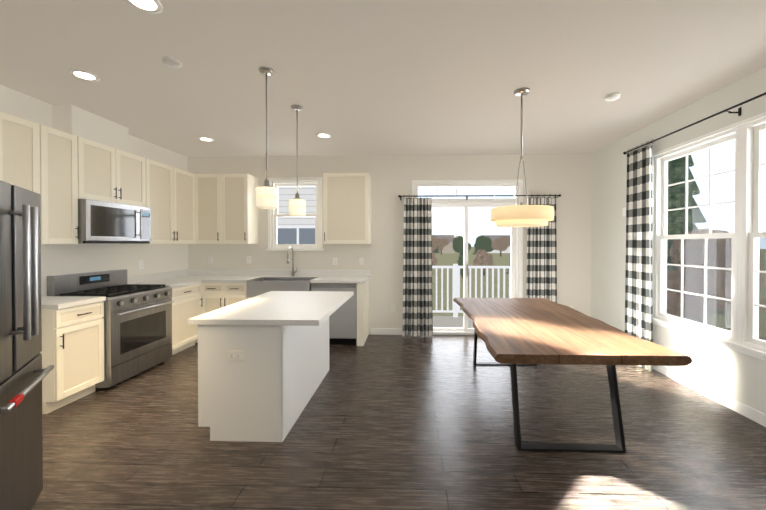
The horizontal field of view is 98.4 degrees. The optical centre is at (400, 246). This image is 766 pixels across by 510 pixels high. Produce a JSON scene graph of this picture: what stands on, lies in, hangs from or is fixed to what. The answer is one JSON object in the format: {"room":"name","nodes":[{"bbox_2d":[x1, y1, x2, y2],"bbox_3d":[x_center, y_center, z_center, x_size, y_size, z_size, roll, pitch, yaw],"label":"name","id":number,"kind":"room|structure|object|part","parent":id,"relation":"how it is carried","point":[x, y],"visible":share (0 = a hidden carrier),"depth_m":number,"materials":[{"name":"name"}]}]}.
{"room":"kitchen","nodes":[
{"label":"kitchen","id":0,"kind":"room"},
{"bbox_2d":[53,105,128,152],"bbox_3d":[-3.462,-1.279,3.725,0.200,0.348,0.680,0,0,2],"label":"soffit","id":1,"kind":"structure","parent":0,"point":[77,121],"depth_m":3.57,"materials":[{"name":"beige paint"}]},
{"bbox_2d":[88,140,143,206],"bbox_3d":[-3.385,-0.793,3.727,0.349,0.620,0.840,0,0,2],"label":"upper cabinet","id":2,"kind":"object","parent":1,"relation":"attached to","point":[114,175],"depth_m":3.70,"materials":[{"name":"beige paint"}]},
{"bbox_2d":[78,199,150,242],"bbox_3d":[-3.327,-0.254,3.729,0.461,0.447,0.830,0,0,2],"label":"microwave","id":3,"kind":"object","parent":2,"relation":"attached to","point":[103,222],"visible":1,"depth_m":3.60,"materials":[{"name":"silver metal"}]},
{"bbox_2d":[0,85,187,295],"bbox_3d":[-3.718,0.016,1.347,0.160,2.900,8.210,0,0,2],"label":"wall","id":4,"kind":"structure","parent":0,"point":[60,259],"depth_m":3.96,"materials":[{"name":"beige paint"}]},
{"bbox_2d":[0,112,7,182],"bbox_3d":[-3.431,-0.551,2.288,0.349,1.080,0.817,0,0,2],"label":"upper cabinet","id":5,"kind":"object","parent":4,"relation":"attached to","point":[3,116],"depth_m":2.70,"materials":[{"name":"beige paint"}]},
{"bbox_2d":[8,114,51,243],"bbox_3d":[-3.414,-0.555,2.804,0.349,1.080,0.455,0,0,2],"label":"upper cabinet","id":6,"kind":"object","parent":4,"relation":"attached to","point":[29,143],"depth_m":2.91,"materials":[{"name":"beige paint"}]},
{"bbox_2d":[52,128,87,243],"bbox_3d":[-3.404,-0.558,3.138,0.349,1.080,0.455,0,0,2],"label":"upper cabinet","id":7,"kind":"object","parent":4,"relation":"attached to","point":[61,173],"depth_m":3.20,"materials":[{"name":"beige paint"}]},
{"bbox_2d":[41,270,187,295],"bbox_3d":[-3.538,0.444,4.145,0.017,0.100,2.567,0,0,2],"label":"backsplash","id":8,"kind":"structure","parent":4,"relation":"attached to","point":[164,275],"depth_m":4.67,"materials":[{"name":"white stone"}]},
{"bbox_2d":[139,260,142,268],"bbox_3d":[-3.533,0.251,4.490,0.008,0.116,0.072,0,0,2],"label":"electrical outlet plate","id":9,"kind":"object","parent":4,"relation":"attached to","point":[140,264],"visible":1,"depth_m":4.49,"materials":[{"name":"white plastic"}]},
{"bbox_2d":[120,158,195,243],"bbox_3d":[-3.336,-0.570,4.597,0.391,1.080,1.015,0,0,2],"label":"upper cabinet","id":10,"kind":"object","parent":4,"relation":"attached to","point":[170,192],"depth_m":4.56,"materials":[{"name":"beige paint"}]},
{"bbox_2d":[0,0,765,156],"bbox_3d":[-0.370,-1.493,1.228,6.860,0.120,8.530,0,0,2],"label":"ceiling","id":11,"kind":"structure","parent":0,"point":[392,77],"depth_m":2.67,"materials":[{"name":"grey paint"}]},
{"bbox_2d":[68,69,99,80],"bbox_3d":[-2.662,-1.439,2.778,0.196,0.012,0.196,0,0,2],"label":"recessed light","id":12,"kind":"object","parent":11,"relation":"in","point":[83,74],"visible":1,"depth_m":2.77,"materials":[{"name":"white"}]},
{"bbox_2d":[125,0,162,13],"bbox_3d":[-1.508,-1.432,1.931,0.196,0.012,0.196,0,0,2],"label":"recessed light","id":13,"kind":"object","parent":11,"relation":"in","point":[152,6],"visible":1,"depth_m":1.96,"materials":[{"name":"white"}]},
{"bbox_2d":[162,56,181,67],"bbox_3d":[-1.773,-1.422,2.560,0.124,0.040,0.124,0,0,2],"label":"smoke detector","id":14,"kind":"object","parent":11,"relation":"attached to","point":[172,62],"visible":1,"depth_m":2.53,"materials":[{"name":"white plastic"}]},
{"bbox_2d":[198,137,214,141],"bbox_3d":[-2.637,-1.452,4.478,0.196,0.012,0.196,0,0,2],"label":"recessed light","id":15,"kind":"object","parent":11,"relation":"in","point":[208,139],"visible":0.98,"depth_m":4.47,"materials":[{"name":"white"}]},
{"bbox_2d":[255,66,277,208],"bbox_3d":[-1.103,-0.880,2.712,0.171,1.127,0.171,0,0,2],"label":"pendant light","id":16,"kind":"object","parent":11,"relation":"hanging from","point":[266,197],"visible":1,"depth_m":2.67,"materials":[{"name":"white glass"}]},
{"bbox_2d":[289,105,305,215],"bbox_3d":[-1.080,-0.886,3.442,0.171,1.127,0.171,0,0,2],"label":"pendant light","id":17,"kind":"object","parent":11,"relation":"hanging from","point":[297,205],"visible":1,"depth_m":3.40,"materials":[{"name":"white glass"}]},
{"bbox_2d":[316,133,330,137],"bbox_3d":[-1.006,-1.451,4.326,0.196,0.012,0.196,0,0,2],"label":"recessed light","id":18,"kind":"object","parent":11,"relation":"in","point":[323,135],"visible":1,"depth_m":4.31,"materials":[{"name":"white"}]},
{"bbox_2d":[491,87,553,226],"bbox_3d":[1.130,-0.818,3.082,0.552,1.258,0.552,0,0,2],"label":"dining pendant light","id":19,"kind":"object","parent":11,"relation":"hanging from","point":[521,215],"visible":1,"depth_m":2.90,"materials":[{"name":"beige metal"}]},
{"bbox_2d":[605,93,619,100],"bbox_3d":[2.033,-1.427,3.168,0.124,0.040,0.124,0,0,2],"label":"smoke detector","id":20,"kind":"object","parent":11,"relation":"attached to","point":[612,97],"visible":1,"depth_m":3.13,"materials":[{"name":"white plastic"}]},
{"bbox_2d":[188,154,591,333],"bbox_3d":[-0.236,-0.016,5.423,6.860,2.900,0.160,0,0,2],"label":"wall","id":21,"kind":"structure","parent":0,"point":[568,177],"depth_m":5.34,"materials":[{"name":"beige paint"}]},
{"bbox_2d":[196,174,223,243],"bbox_3d":[-2.938,-0.575,5.228,0.475,1.080,0.389,0,0,2],"label":"upper cabinet","id":22,"kind":"object","parent":21,"relation":"attached to","point":[209,187],"depth_m":5.08,"materials":[{"name":"beige paint"}]},
{"bbox_2d":[208,256,212,262],"bbox_3d":[-3.127,0.224,5.432,0.072,0.116,0.008,0,0,2],"label":"outlet","id":23,"kind":"object","parent":21,"relation":"attached to","point":[210,258],"visible":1,"depth_m":5.43,"materials":[{"name":"white plastic"}]},
{"bbox_2d":[224,174,257,243],"bbox_3d":[-2.576,-0.575,5.237,0.477,1.080,0.349,0,0,2],"label":"upper cabinet","id":24,"kind":"object","parent":21,"relation":"attached to","point":[240,210],"depth_m":5.07,"materials":[{"name":"beige paint"}]},
{"bbox_2d":[188,268,369,291],"bbox_3d":[-2.010,0.562,5.090,3.010,0.350,0.625,0,0,2],"label":"backsplash","id":25,"kind":"structure","parent":21,"relation":"attached to","point":[278,280],"depth_m":5.35,"materials":[{"name":"white stone"}]},
{"bbox_2d":[266,177,322,250],"bbox_3d":[-1.722,-0.521,5.429,0.930,1.190,0.165,0,0,2],"label":"kitchen window","id":26,"kind":"structure","parent":21,"relation":"in","point":[302,181],"depth_m":5.41,"materials":[{"name":"white"}]},
{"bbox_2d":[323,173,370,243],"bbox_3d":[-0.827,-0.574,5.181,0.694,1.080,0.349,0,0,2],"label":"upper cabinet","id":27,"kind":"object","parent":21,"relation":"attached to","point":[346,196],"depth_m":5.01,"materials":[{"name":"beige paint"}]},
{"bbox_2d":[359,258,363,264],"bbox_3d":[-0.639,0.244,5.351,0.072,0.116,0.011,0,0,2],"label":"outlet","id":28,"kind":"object","parent":21,"relation":"attached to","point":[361,261],"visible":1,"depth_m":5.35,"materials":[{"name":"white plastic"}]},
{"bbox_2d":[371,328,401,334],"bbox_3d":[-0.169,1.385,5.345,0.640,0.100,0.014,0,0,2],"label":"baseboard","id":29,"kind":"structure","parent":21,"relation":"attached to","point":[382,331],"depth_m":5.34,"materials":[{"name":"white"}]},
{"bbox_2d":[391,305,395,311],"bbox_3d":[-0.119,1.015,5.342,0.072,0.116,0.008,0,0,2],"label":"outlet","id":30,"kind":"object","parent":21,"relation":"attached to","point":[393,308],"visible":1,"depth_m":5.34,"materials":[{"name":"white plastic"}]},
{"bbox_2d":[433,316,473,327],"bbox_3d":[1.108,1.523,6.168,2.900,0.130,1.370,0,0,2],"label":"deck","id":31,"kind":"object","parent":21,"relation":"attached to","point":[451,321],"depth_m":6.30,"materials":[{"name":"grey wood"}]},
{"bbox_2d":[432,264,510,316],"bbox_3d":[1.128,0.908,6.778,2.930,1.090,0.090,0,0,2],"label":"balcony railing","id":32,"kind":"object","parent":31,"relation":"on","point":[455,289],"depth_m":6.72,"materials":[{"name":"white wood"}]},
{"bbox_2d":[412,180,522,334],"bbox_3d":[1.062,0.187,5.358,1.770,2.495,0.150,0,0,2],"label":"sliding glass door","id":33,"kind":"structure","parent":21,"relation":"in","point":[516,266],"depth_m":5.32,"materials":[{"name":"white"}]},
{"bbox_2d":[398,194,560,199],"bbox_3d":[1.228,-0.774,5.222,2.540,0.070,0.134,0,0,2],"label":"curtain rod","id":34,"kind":"object","parent":21,"relation":"attached to","point":[467,196],"visible":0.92,"depth_m":5.18,"materials":[{"name":"black metal"}]},
{"bbox_2d":[402,195,432,336],"bbox_3d":[0.267,0.304,5.216,0.478,2.234,0.091,0,0,2],"label":"door curtain","id":35,"kind":"object","parent":34,"relation":"hanging from","point":[417,281],"visible":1,"depth_m":5.21,"materials":[{"name":"fabric"}]},
{"bbox_2d":[526,194,556,302],"bbox_3d":[2.191,0.304,5.155,0.478,2.234,0.089,0,0,2],"label":"door curtain","id":36,"kind":"object","parent":34,"relation":"hanging from","point":[541,261],"visible":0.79,"depth_m":5.15,"materials":[{"name":"fabric"}]},
{"bbox_2d":[31,334,765,509],"bbox_3d":[-0.370,1.527,1.252,6.860,0.120,8.530,0,0,2],"label":"floor","id":37,"kind":"structure","parent":0,"point":[396,422],"depth_m":2.41,"materials":[{"name":"brown wood"}]},
{"bbox_2d":[0,180,53,509],"bbox_3d":[-2.133,0.574,1.380,0.837,1.780,0.784,0,1,-34],"label":"refrigerator","id":38,"kind":"object","parent":37,"relation":"on","point":[23,373],"visible":1,"depth_m":1.59,"materials":[{"name":"silver metal"}]},
{"bbox_2d":[40,300,104,413],"bbox_3d":[-3.271,0.999,3.079,0.618,0.908,0.445,0,0,2],"label":"base cabinet","id":39,"kind":"object","parent":37,"relation":"on","point":[72,338],"depth_m":2.98,"materials":[{"name":"beige paint"}]},
{"bbox_2d":[41,296,105,307],"bbox_3d":[-3.262,0.523,3.075,0.637,0.040,0.445,0,0,2],"label":"countertop","id":40,"kind":"structure","parent":39,"relation":"on","point":[46,301],"depth_m":3.06,"materials":[{"name":"white stone"}]},
{"bbox_2d":[47,269,173,389],"bbox_3d":[-3.186,0.872,3.733,0.713,1.150,0.850,0,0,2],"label":"range","id":41,"kind":"object","parent":37,"relation":"on","point":[137,328],"visible":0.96,"depth_m":3.60,"materials":[{"name":"silver metal"}]},
{"bbox_2d":[172,284,203,354],"bbox_3d":[-3.199,0.987,4.502,0.671,0.908,0.663,0,0,2],"label":"base cabinet","id":42,"kind":"object","parent":37,"relation":"on","point":[188,299],"depth_m":4.49,"materials":[{"name":"beige paint"}]},
{"bbox_2d":[144,280,199,287],"bbox_3d":[-3.217,0.511,4.484,0.637,0.040,0.633,0,0,2],"label":"countertop","id":43,"kind":"structure","parent":42,"relation":"on","point":[168,283],"depth_m":4.47,"materials":[{"name":"white stone"}]},
{"bbox_2d":[172,276,259,283],"bbox_3d":[-2.866,0.506,5.110,1.298,0.040,0.638,0,0,2],"label":"countertop","id":44,"kind":"structure","parent":42,"relation":"on","point":[231,279],"depth_m":4.97,"materials":[{"name":"white stone"}]},
{"bbox_2d":[204,280,227,313],"bbox_3d":[-2.707,0.983,5.087,0.399,0.908,0.681,0,0,2],"label":"base cabinet","id":45,"kind":"object","parent":37,"relation":"on","point":[215,291],"depth_m":4.81,"materials":[{"name":"beige paint"}]},
{"bbox_2d":[240,296,254,300],"bbox_3d":[-1.789,1.092,5.078,0.993,0.690,0.643,0,0,2],"label":"base cabinet","id":46,"kind":"object","parent":37,"relation":"on","point":[242,298],"depth_m":4.79,"materials":[{"name":"beige paint"}]},
{"bbox_2d":[287,247,296,275],"bbox_3d":[-1.719,0.246,5.229,0.104,0.476,0.254,0,0,2],"label":"faucet","id":47,"kind":"object","parent":46,"relation":"on","point":[293,272],"depth_m":5.32,"materials":[{"name":"silver metal"}]},
{"bbox_2d":[228,280,267,304],"bbox_3d":[-2.391,0.982,5.108,0.462,0.908,0.619,0,0,2],"label":"base cabinet","id":48,"kind":"object","parent":37,"relation":"on","point":[254,287],"depth_m":4.79,"materials":[{"name":"beige paint"}]},
{"bbox_2d":[198,315,329,441],"bbox_3d":[-1.194,1.015,3.162,0.676,0.874,1.418,0,0,2],"label":"kitchen island","id":49,"kind":"object","parent":37,"relation":"on","point":[263,364],"depth_m":2.46,"materials":[{"name":"beige wood"}]},
{"bbox_2d":[188,291,351,326],"bbox_3d":[-1.066,0.556,3.163,0.981,0.040,1.460,0,0,2],"label":"island countertop","id":50,"kind":"structure","parent":49,"relation":"on","point":[273,308],"depth_m":2.77,"materials":[{"name":"white stone"}]},
{"bbox_2d":[311,283,356,344],"bbox_3d":[-0.960,0.986,5.026,0.652,0.903,0.635,0,0,2],"label":"dishwasher","id":51,"kind":"object","parent":37,"relation":"on","point":[343,324],"visible":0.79,"depth_m":4.75,"materials":[{"name":"silver metal"}]},
{"bbox_2d":[308,276,369,283],"bbox_3d":[-0.900,0.507,5.047,0.787,0.040,0.638,0,0,2],"label":"countertop","id":52,"kind":"structure","parent":51,"relation":"on","point":[319,279],"depth_m":4.84,"materials":[{"name":"white stone"}]},
{"bbox_3d":[-0.576,0.983,5.051,0.095,0.908,0.618,0,0,2],"label":"cab panel","id":53,"kind":"part","parent":52,"relation":"part of","materials":[{"name":"beige paint"}]},
{"bbox_2d":[453,298,691,452],"bbox_3d":[1.263,1.067,3.192,1.254,0.770,2.200,0,0,2],"label":"dining table","id":54,"kind":"object","parent":37,"relation":"on","point":[513,333],"visible":1,"depth_m":2.43,"materials":[{"name":"brown wood"}]},
{"bbox_2d":[591,67,765,413],"bbox_3d":[2.978,0.018,1.133,0.160,2.900,8.210,0,0,2],"label":"wall","id":55,"kind":"structure","parent":0,"point":[738,376],"depth_m":3.66,"materials":[{"name":"grey paint"}]},
{"bbox_2d":[622,207,625,216],"bbox_3d":[2.997,-0.458,4.426,0.011,0.116,0.072,0,0,2],"label":"electrical outlet plate","id":56,"kind":"object","parent":55,"relation":"attached to","point":[623,211],"visible":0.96,"depth_m":4.42,"materials":[{"name":"white plastic"}]},
{"bbox_2d":[623,92,765,154],"bbox_3d":[2.882,-1.170,2.758,0.134,0.070,3.010,0,0,2],"label":"curtain rod","id":57,"kind":"object","parent":55,"relation":"attached to","point":[732,107],"visible":0.81,"depth_m":2.99,"materials":[{"name":"black metal"}]},
{"bbox_2d":[625,139,654,371],"bbox_3d":[2.875,0.106,3.964,0.089,2.649,0.437,0,0,2],"label":"curtain","id":58,"kind":"object","parent":57,"relation":"hanging from","point":[639,270],"visible":0.81,"depth_m":3.94,"materials":[{"name":"fabric"}]},
{"bbox_2d":[653,112,765,360],"bbox_3d":[2.997,-0.081,2.883,0.165,2.000,2.140,0,0,2],"label":"window","id":59,"kind":"structure","parent":55,"relation":"in","point":[744,299],"depth_m":3.01,"materials":[{"name":"white"}]},
{"bbox_2d":[653,366,765,426],"bbox_3d":[2.891,1.418,1.147,0.014,0.100,8.210,0,0,2],"label":"baseboard","id":60,"kind":"structure","parent":55,"relation":"attached to","point":[753,414],"depth_m":3.08,"materials":[{"name":"white"}]},
{"label":"outside","id":61,"kind":"structure","parent":0,"visible":0},
{"bbox_2d":[432,247,765,339],"bbox_3d":[6.205,2.998,199.856,600.000,0.200,600.000,0,0,2],"label":"ground","id":62,"kind":"structure","parent":61,"point":[442,260],"depth_m":36.98,"materials":[{"name":"green"}]},
{"bbox_2d":[277,186,315,243],"bbox_3d":[-4.554,-1.921,13.661,9.000,12.580,9.400,0,0,2],"label":"neighbor house","id":63,"kind":"structure","parent":62,"relation":"on","point":[298,232],"depth_m":9.20,"materials":[{"name":"white"}]},
{"bbox_2d":[432,251,436,265],"bbox_3d":[4.693,2.352,55.329,2.828,3.376,2.992,0,0,2],"label":"tree","id":64,"kind":"object","parent":62,"relation":"on","point":[434,263],"depth_m":54.26,"materials":[{"name":"black plant"}]},
{"bbox_2d":[432,235,437,250],"bbox_3d":[9.040,-0.197,116.619,8.066,7.505,6.346,0,0,2],"label":"tree","id":65,"kind":"object","parent":62,"relation":"on","point":[434,244],"depth_m":115.27,"materials":[{"name":"black plant"}]},
{"bbox_2d":[437,238,448,254],"bbox_3d":[16.077,0.080,134.213,7.027,6.673,6.923,0,0,2],"label":"tree","id":66,"kind":"object","parent":62,"relation":"on","point":[440,246],"depth_m":131.68,"materials":[{"name":"black plant"}]},
{"bbox_2d":[433,235,454,252],"bbox_3d":[17.759,-0.994,154.431,14.600,8.500,10.600,0,0,2],"label":"house","id":67,"kind":"structure","parent":62,"relation":"on","point":[449,248],"depth_m":149.41,"materials":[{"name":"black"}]},
{"bbox_2d":[452,236,470,252],"bbox_3d":[21.096,-0.029,113.944,6.391,7.211,6.265,0,0,2],"label":"tree","id":68,"kind":"object","parent":62,"relation":"on","point":[457,243],"depth_m":112.16,"materials":[{"name":"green plant"}]},
{"bbox_2d":[457,247,468,277],"bbox_3d":[8.060,2.125,43.097,2.282,4.022,2.400,0,0,2],"label":"tree","id":69,"kind":"object","parent":62,"relation":"on","point":[461,263],"depth_m":42.63,"materials":[{"name":"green plant"}]},
{"bbox_2d":[473,240,483,253],"bbox_3d":[27.730,0.695,116.225,4.946,5.727,5.200,0,0,2],"label":"tree","id":70,"kind":"object","parent":62,"relation":"on","point":[479,245],"depth_m":115.48,"materials":[{"name":"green plant"}]},
{"bbox_2d":[473,249,493,275],"bbox_3d":[11.517,2.254,45.963,2.537,3.719,3.133,0,0,2],"label":"tree","id":71,"kind":"object","parent":62,"relation":"on","point":[488,257],"depth_m":44.91,"materials":[{"name":"black plant"}]},
{"bbox_2d":[474,236,493,251],"bbox_3d":[32.290,-0.286,126.695,7.572,7.523,8.111,0,0,2],"label":"tree","id":72,"kind":"object","parent":62,"relation":"on","point":[488,247],"depth_m":124.60,"materials":[{"name":"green plant"}]},
{"bbox_2d":[480,235,510,252],"bbox_3d":[46.936,-1.034,159.500,16.600,8.500,10.600,0,0,2],"label":"house","id":73,"kind":"structure","parent":62,"relation":"on","point":[495,237],"depth_m":156.39,"materials":[{"name":"black"}]},
{"bbox_2d":[491,236,510,255],"bbox_3d":[35.282,0.024,115.244,7.155,7.084,7.068,0,0,2],"label":"tree","id":74,"kind":"object","parent":62,"relation":"on","point":[498,242],"depth_m":113.12,"materials":[{"name":"black plant"}]},
{"bbox_2d":[667,154,726,316],"bbox_3d":[13.951,-0.955,16.678,3.614,10.600,3.800,0,0,2],"label":"tree","id":75,"kind":"object","parent":62,"relation":"on","point":[676,195],"depth_m":16.06,"materials":[{"name":"green plant"}]},
{"bbox_2d":[667,228,762,322],"bbox_3d":[11.902,1.824,13.135,3.116,5.097,4.060,0,0,2],"label":"tree","id":76,"kind":"object","parent":62,"relation":"on","point":[700,254],"depth_m":12.06,"materials":[{"name":"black plant"}]}
]}

